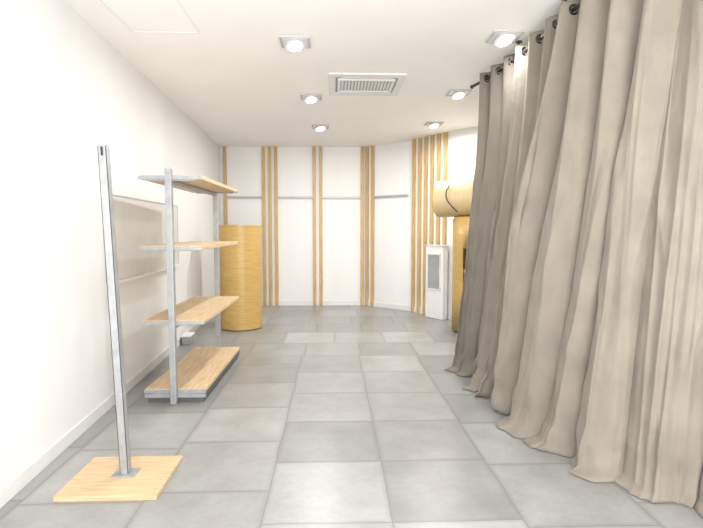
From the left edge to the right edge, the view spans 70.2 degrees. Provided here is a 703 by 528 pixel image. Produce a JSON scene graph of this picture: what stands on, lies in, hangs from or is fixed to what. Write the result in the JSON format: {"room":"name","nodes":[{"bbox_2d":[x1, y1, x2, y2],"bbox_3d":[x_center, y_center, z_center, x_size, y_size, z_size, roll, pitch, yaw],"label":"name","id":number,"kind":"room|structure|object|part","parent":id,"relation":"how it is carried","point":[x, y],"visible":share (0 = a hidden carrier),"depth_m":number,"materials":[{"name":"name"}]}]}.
{"room":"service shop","nodes":[
{"label":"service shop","id":0,"kind":"room"},
{"bbox_2d":[0,0,220,488],"bbox_3d":[-1.856,-0.296,3.519,0.120,2.800,10.314,0,4,-5],"label":"wall","id":1,"kind":"structure","parent":0,"point":[66,91],"depth_m":3.12,"materials":[{"name":"white paint"}]},
{"bbox_2d":[0,324,201,508],"bbox_3d":[-1.789,1.038,3.618,0.014,0.085,10.214,0,4,-5],"label":"baseboard","id":2,"kind":"structure","parent":1,"relation":"attached to","point":[8,491],"depth_m":3.05,"materials":[{"name":"white wood"}]},
{"bbox_2d":[106,194,180,283],"bbox_3d":[-1.866,-0.246,4.650,0.054,0.677,1.991,0,4,-5],"label":"wall panel","id":3,"kind":"object","parent":1,"relation":"attached to","point":[138,222],"visible":0.6,"depth_m":4.32,"materials":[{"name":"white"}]},
{"bbox_2d":[219,147,364,300],"bbox_3d":[-1.008,-0.657,8.679,2.580,2.800,0.120,0,4,-1],"label":"wall","id":4,"kind":"structure","parent":0,"point":[341,166],"depth_m":8.60,"materials":[{"name":"white paint"}]},
{"bbox_2d":[223,146,227,224],"bbox_3d":[-2.157,-0.635,8.582,0.056,2.728,0.036,0,4,-1],"label":"batten","id":5,"kind":"object","parent":4,"relation":"attached to","point":[224,147],"visible":0.44,"depth_m":8.52,"materials":[{"name":"brown wood"}]},
{"bbox_2d":[227,196,261,197],"bbox_3d":[-1.830,-1.139,8.553,0.595,0.032,0.036,0,4,-1],"label":"wall rail","id":6,"kind":"object","parent":4,"relation":"attached to","point":[227,196],"visible":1,"depth_m":8.53,"materials":[{"name":"silver metal"}]},
{"bbox_2d":[261,146,266,305],"bbox_3d":[-1.502,-0.636,8.593,0.056,2.728,0.036,0,4,-1],"label":"batten","id":7,"kind":"object","parent":4,"relation":"attached to","point":[262,147],"visible":1,"depth_m":8.57,"materials":[{"name":"brown wood"}]},
{"bbox_2d":[268,146,272,305],"bbox_3d":[-1.397,-0.636,8.595,0.056,2.728,0.036,0,4,-1],"label":"batten","id":8,"kind":"object","parent":4,"relation":"attached to","point":[269,147],"visible":1,"depth_m":8.57,"materials":[{"name":"brown wood"}]},
{"bbox_2d":[274,146,278,305],"bbox_3d":[-1.292,-0.636,8.597,0.056,2.728,0.036,0,4,-1],"label":"batten","id":9,"kind":"object","parent":4,"relation":"attached to","point":[275,147],"visible":1,"depth_m":8.57,"materials":[{"name":"brown wood"}]},
{"bbox_2d":[278,196,312,197],"bbox_3d":[-0.965,-1.140,8.567,0.595,0.032,0.036,0,4,-1],"label":"wall rail","id":10,"kind":"object","parent":4,"relation":"attached to","point":[278,196],"visible":1,"depth_m":8.55,"materials":[{"name":"silver metal"}]},
{"bbox_2d":[262,301,364,305],"bbox_3d":[-1.007,0.682,8.706,2.480,0.085,0.014,0,4,-1],"label":"baseboard","id":11,"kind":"structure","parent":4,"relation":"attached to","point":[281,303],"depth_m":8.71,"materials":[{"name":"white wood"}]},
{"bbox_2d":[312,147,316,305],"bbox_3d":[-0.637,-0.637,8.607,0.056,2.728,0.036,0,4,-1],"label":"batten","id":12,"kind":"object","parent":4,"relation":"attached to","point":[313,148],"visible":1,"depth_m":8.58,"materials":[{"name":"brown wood"}]},
{"bbox_2d":[319,147,322,305],"bbox_3d":[-0.527,-0.637,8.609,0.056,2.728,0.036,0,4,-1],"label":"batten","id":13,"kind":"object","parent":4,"relation":"attached to","point":[320,148],"visible":1,"depth_m":8.61,"materials":[{"name":"brown wood"}]},
{"bbox_2d":[322,196,359,197],"bbox_3d":[-0.172,-1.141,8.580,0.650,0.032,0.036,0,4,-1],"label":"wall rail","id":14,"kind":"object","parent":4,"relation":"attached to","point":[323,196],"visible":1,"depth_m":8.56,"materials":[{"name":"silver metal"}]},
{"bbox_2d":[360,147,363,305],"bbox_3d":[0.182,-0.638,8.621,0.056,2.728,0.036,0,4,-1],"label":"batten","id":15,"kind":"object","parent":4,"relation":"attached to","point":[362,148],"visible":1,"depth_m":8.61,"materials":[{"name":"brown wood"}]},
{"bbox_2d":[64,0,569,146],"bbox_3d":[0.368,-1.699,3.506,5.400,0.100,10.600,0,4,-2],"label":"ceiling","id":16,"kind":"structure","parent":0,"point":[234,78],"depth_m":4.07,"materials":[{"name":"paint"}]},
{"bbox_2d":[100,0,199,32],"bbox_3d":[-1.303,-1.618,3.084,0.480,0.002,0.980,0,4,-2],"label":"trim","id":17,"kind":"structure","parent":16,"relation":"attached to","point":[100,0],"depth_m":3.40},
{"bbox_2d":[279,36,310,52],"bbox_3d":[-0.421,-1.637,3.742,0.224,0.068,0.224,0,4,-2],"label":"ceiling spotlight","id":18,"kind":"object","parent":16,"relation":"attached to","point":[291,44],"visible":1,"depth_m":3.71,"materials":[{"name":"white metal"}]},
{"bbox_3d":[-0.421,-1.663,3.740,0.192,0.003,0.192,0,4,-2],"label":"recess plate","id":19,"kind":"part","parent":18,"relation":"part of","materials":[{"name":"white ceramic"}]},
{"bbox_2d":[300,94,321,103],"bbox_3d":[-0.428,-1.746,5.299,0.224,0.068,0.224,0,4,-2],"label":"ceiling spotlight","id":20,"kind":"object","parent":16,"relation":"attached to","point":[308,98],"visible":1,"depth_m":5.27,"materials":[{"name":"white metal"}]},
{"bbox_3d":[-0.428,-1.768,5.298,0.224,0.012,0.224,0,4,-2],"label":"square frame","id":21,"kind":"part","parent":20,"relation":"part of","materials":[{"name":"white metal"}]},
{"bbox_2d":[312,124,328,131],"bbox_3d":[-0.425,-1.852,6.827,0.224,0.068,0.224,0,4,-2],"label":"ceiling spotlight","id":22,"kind":"object","parent":16,"relation":"attached to","point":[318,128],"visible":1,"depth_m":6.80,"materials":[{"name":"white metal"}]},
{"bbox_3d":[-0.425,-1.875,6.825,0.224,0.012,0.224,0,4,-2],"label":"square frame","id":23,"kind":"part","parent":22,"relation":"part of","materials":[{"name":"white metal"}]},
{"bbox_2d":[328,73,406,95],"bbox_3d":[0.133,-1.731,4.849,0.710,0.023,0.710,0,4,-2],"label":"ceiling vent","id":24,"kind":"object","parent":16,"relation":"in","point":[349,84],"visible":1,"depth_m":4.79,"materials":[{"name":"grey plastic"}]},
{"bbox_2d":[424,122,443,128],"bbox_3d":[1.093,-1.840,6.652,0.224,0.068,0.224,0,4,-2],"label":"ceiling spotlight","id":25,"kind":"object","parent":16,"relation":"attached to","point":[431,125],"visible":1,"depth_m":6.63,"materials":[{"name":"white metal"}]},
{"bbox_3d":[1.093,-1.863,6.651,0.224,0.012,0.224,0,4,-2],"label":"square frame","id":26,"kind":"part","parent":25,"relation":"part of","materials":[{"name":"white metal"}]},
{"bbox_2d":[445,89,471,99],"bbox_3d":[1.099,-1.734,5.135,0.224,0.068,0.224,0,4,-2],"label":"ceiling spotlight","id":27,"kind":"object","parent":16,"relation":"attached to","point":[456,94],"visible":1,"depth_m":5.10,"materials":[{"name":"white metal"}]},
{"bbox_3d":[1.099,-1.756,5.134,0.224,0.012,0.224,0,4,-2],"label":"square frame","id":28,"kind":"part","parent":27,"relation":"part of","materials":[{"name":"white metal"}]},
{"bbox_2d":[485,30,525,47],"bbox_3d":[1.114,-1.629,3.639,0.224,0.068,0.224,0,4,-2],"label":"ceiling spotlight","id":29,"kind":"object","parent":16,"relation":"attached to","point":[499,38],"visible":1,"depth_m":3.61,"materials":[{"name":"white metal"}]},
{"bbox_3d":[1.114,-1.656,3.637,0.192,0.003,0.192,0,4,-2],"label":"recess plate","id":30,"kind":"part","parent":29,"relation":"part of","materials":[{"name":"white ceramic"}]},
{"bbox_2d":[470,0,579,88],"bbox_3d":[1.531,-1.552,3.043,0.710,0.127,3.095,-2,5,-29],"label":"curtain rod","id":31,"kind":"object","parent":16,"relation":"attached to","point":[573,9],"visible":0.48,"depth_m":3.63,"materials":[{"name":"metal"}]},
{"bbox_2d":[444,54,514,380],"bbox_3d":[1.137,-0.308,4.273,0.229,2.671,0.833,-2,4,-24],"label":"curtain","id":32,"kind":"object","parent":31,"relation":"hanging from","point":[495,93],"visible":0.76,"depth_m":4.29,"materials":[{"name":"beige fabric"}]},
{"bbox_2d":[463,14,558,397],"bbox_3d":[1.202,-0.265,3.657,0.271,2.671,1.020,-2,4,-21],"label":"curtain","id":33,"kind":"object","parent":31,"relation":"hanging from","point":[531,67],"visible":0.52,"depth_m":3.73,"materials":[{"name":"beige fabric"}]},
{"bbox_2d":[490,0,702,516],"bbox_3d":[1.588,-0.188,2.551,0.684,2.671,2.275,-3,5,-41],"label":"curtain","id":34,"kind":"object","parent":31,"relation":"hanging from","point":[599,362],"visible":1,"depth_m":2.62,"materials":[{"name":"beige fabric"}]},
{"bbox_2d":[0,305,702,527],"bbox_3d":[0.368,1.124,3.703,5.400,0.100,10.600,0,4,-2],"label":"floor","id":35,"kind":"structure","parent":0,"point":[343,416],"depth_m":3.01,"materials":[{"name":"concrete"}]},
{"bbox_2d":[53,145,182,501],"bbox_3d":[-1.215,0.272,2.603,0.500,1.755,0.430,0,4,-2],"label":"stand","id":36,"kind":"object","parent":35,"relation":"on","point":[125,477],"visible":1,"depth_m":2.59,"materials":[{"name":"grey metal"}]},
{"bbox_3d":[-1.236,0.254,2.611,0.042,1.720,0.042,-2,4,-2],"label":"post","id":37,"kind":"part","parent":36,"relation":"part of","materials":[{"name":"grey metal"}]},
{"bbox_3d":[-1.215,1.133,2.663,0.500,0.027,0.430,0,4,-2],"label":"board","id":38,"kind":"part","parent":36,"relation":"part of","materials":[{"name":"brown wood"}]},
{"bbox_3d":[-1.206,1.115,2.672,0.120,0.008,0.100,0,4,-2],"label":"foot plate","id":39,"kind":"part","parent":36,"relation":"part of","materials":[{"name":"grey metal"}]},
{"bbox_2d":[181,332,194,344],"bbox_3d":[-1.913,0.871,5.859,0.110,0.103,0.230,0,4,-5],"label":"junction box","id":40,"kind":"object","parent":35,"relation":"on","point":[188,338],"visible":1,"depth_m":5.76,"materials":[{"name":"grey plastic"}]},
{"bbox_3d":[-1.913,0.827,5.856,0.110,0.014,0.230,0,4,-5],"label":"box lid","id":41,"kind":"part","parent":40,"relation":"part of","materials":[{"name":"white plastic"}]},
{"bbox_2d":[138,168,240,404],"bbox_3d":[-1.368,0.132,4.453,0.468,1.775,1.470,0,4,-2],"label":"shelving unit","id":42,"kind":"object","parent":35,"relation":"on","point":[195,376],"visible":1,"depth_m":4.04,"materials":[{"name":"beige wood"}]},
{"bbox_3d":[-1.349,1.007,3.835,0.460,0.030,0.020,0,4,-2],"label":"plate","id":43,"kind":"part","parent":42,"relation":"part of","materials":[{"name":"grey metal"}]},
{"bbox_3d":[-1.368,-0.693,4.395,0.460,0.030,1.360,0,4,-2],"label":"shelf","id":44,"kind":"part","parent":42,"relation":"part of","materials":[{"name":"brown wood"}]},
{"bbox_3d":[-1.368,-0.170,4.432,0.460,0.030,1.360,0,4,-2],"label":"shelf","id":45,"kind":"part","parent":42,"relation":"part of","materials":[{"name":"brown wood"}]},
{"bbox_3d":[-1.368,0.394,4.471,0.460,0.030,1.360,0,4,-2],"label":"shelf","id":46,"kind":"part","parent":42,"relation":"part of","materials":[{"name":"brown wood"}]},
{"bbox_3d":[-1.368,0.923,4.508,0.460,0.030,1.360,0,4,-2],"label":"shelf","id":47,"kind":"part","parent":42,"relation":"part of","materials":[{"name":"brown wood"}]},
{"bbox_2d":[219,225,261,330],"bbox_3d":[-1.486,0.169,6.728,0.560,1.385,0.560,0,4,-2],"label":"column","id":48,"kind":"structure","parent":35,"relation":"on","point":[241,263],"depth_m":6.50,"materials":[{"name":"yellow wood"}]},
{"bbox_2d":[219,225,261,226],"bbox_3d":[-1.486,-0.510,6.681,0.560,0.025,0.560,0,4,-2],"label":"countertop","id":49,"kind":"structure","parent":48,"relation":"on","point":[219,225],"depth_m":6.44,"materials":[{"name":"brown wood"}]},
{"bbox_2d":[425,245,448,319],"bbox_3d":[1.262,0.264,7.438,0.120,1.096,0.400,-3,5,-33],"label":"wall heater","id":50,"kind":"object","parent":35,"relation":"on","point":[436,255],"visible":1,"depth_m":7.36,"materials":[{"name":"white metal"}]},
{"bbox_2d":[427,253,440,290],"bbox_3d":[1.216,0.114,7.398,0.012,0.540,0.290,-3,5,-33],"label":"grille","id":51,"kind":"object","parent":50,"relation":"attached to","point":[433,259],"depth_m":7.39,"materials":[{"name":"grey plastic"}]},
{"bbox_2d":[452,216,469,332],"bbox_3d":[1.624,0.135,6.489,0.620,1.485,0.620,0,4,-2],"label":"cabinet","id":52,"kind":"object","parent":35,"relation":"on","point":[460,224],"visible":0.28,"depth_m":6.34,"materials":[{"name":"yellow wood"}]},
{"bbox_2d":[432,180,472,216],"bbox_3d":[1.536,-0.840,6.393,0.912,0.470,0.519,2,5,28],"label":"cylinder","id":53,"kind":"object","parent":52,"relation":"on","point":[450,198],"visible":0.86,"depth_m":6.34,"materials":[{"name":"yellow wood"}]},
{"bbox_2d":[369,141,408,305],"bbox_3d":[0.617,-0.637,8.399,0.999,2.800,0.120,3,5,40],"label":"wall","id":54,"kind":"structure","parent":0,"point":[391,217],"depth_m":8.29,"materials":[{"name":"white paint"}]},
{"bbox_2d":[365,146,368,305],"bbox_3d":[0.267,-0.636,8.588,0.056,2.728,0.036,3,5,40],"label":"batten","id":55,"kind":"object","parent":54,"relation":"attached to","point":[366,147],"visible":1,"depth_m":8.57,"materials":[{"name":"brown wood"}]},
{"bbox_2d":[370,145,374,306],"bbox_3d":[0.359,-0.630,8.511,0.056,2.728,0.036,3,5,40],"label":"batten","id":56,"kind":"object","parent":54,"relation":"attached to","point":[373,146],"visible":1,"depth_m":8.48,"materials":[{"name":"brown wood"}]},
{"bbox_2d":[368,301,407,310],"bbox_3d":[0.574,0.700,8.441,0.899,0.085,0.014,3,5,40],"label":"baseboard","id":57,"kind":"structure","parent":54,"relation":"attached to","point":[376,304],"depth_m":8.38,"materials":[{"name":"white wood"}]},
{"bbox_2d":[373,194,407,197],"bbox_3d":[0.643,-1.117,8.240,0.680,0.032,0.037,3,5,40],"label":"wall rail","id":58,"kind":"object","parent":54,"relation":"attached to","point":[403,194],"visible":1,"depth_m":8.22,"materials":[{"name":"silver metal"}]},
{"bbox_2d":[408,131,454,313],"bbox_3d":[1.250,-0.587,7.680,0.120,2.800,1.105,-3,5,-33],"label":"wall","id":59,"kind":"structure","parent":0,"point":[451,135],"depth_m":7.63,"materials":[{"name":"white paint"}]},
{"bbox_2d":[411,139,415,311],"bbox_3d":[0.985,-0.590,7.940,0.036,2.728,0.056,-3,5,-33],"label":"batten","id":60,"kind":"object","parent":59,"relation":"attached to","point":[414,140],"visible":1,"depth_m":7.92,"materials":[{"name":"brown wood"}]},
{"bbox_2d":[417,138,421,312],"bbox_3d":[1.062,-0.582,7.823,0.036,2.728,0.056,-3,5,-33],"label":"batten","id":61,"kind":"object","parent":59,"relation":"attached to","point":[419,139],"visible":1,"depth_m":7.80,"materials":[{"name":"brown wood"}]},
{"bbox_2d":[422,137,427,314],"bbox_3d":[1.139,-0.574,7.706,0.036,2.728,0.056,-3,5,-33],"label":"batten","id":62,"kind":"object","parent":59,"relation":"attached to","point":[425,214],"visible":0.87,"depth_m":7.67,"materials":[{"name":"brown wood"}]},
{"bbox_2d":[408,306,451,319],"bbox_3d":[1.194,0.750,7.736,0.014,0.085,1.005,-3,5,-33],"label":"baseboard","id":63,"kind":"structure","parent":59,"relation":"attached to","point":[449,316],"depth_m":7.87,"materials":[{"name":"white wood"}]},
{"bbox_2d":[429,135,434,244],"bbox_3d":[1.215,-0.566,7.590,0.036,2.728,0.056,-3,5,-33],"label":"batten","id":64,"kind":"object","parent":59,"relation":"attached to","point":[432,137],"visible":0.56,"depth_m":7.53,"materials":[{"name":"brown wood"}]},
{"bbox_2d":[436,134,440,244],"bbox_3d":[1.292,-0.558,7.473,0.036,2.728,0.056,-3,5,-33],"label":"batten","id":65,"kind":"object","parent":59,"relation":"attached to","point":[438,173],"visible":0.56,"depth_m":7.40,"materials":[{"name":"brown wood"}]},
{"bbox_2d":[442,132,447,244],"bbox_3d":[1.369,-0.549,7.356,0.036,2.728,0.056,-3,5,-33],"label":"batten","id":66,"kind":"object","parent":59,"relation":"attached to","point":[445,141],"visible":0.56,"depth_m":7.29,"materials":[{"name":"brown wood"}]},
{"bbox_2d":[454,126,477,180],"bbox_3d":[1.894,-0.526,6.810,0.120,2.800,1.278,-3,5,-39],"label":"wall","id":67,"kind":"structure","parent":0,"point":[465,139],"depth_m":7.01,"materials":[{"name":"white paint"}]}
]}

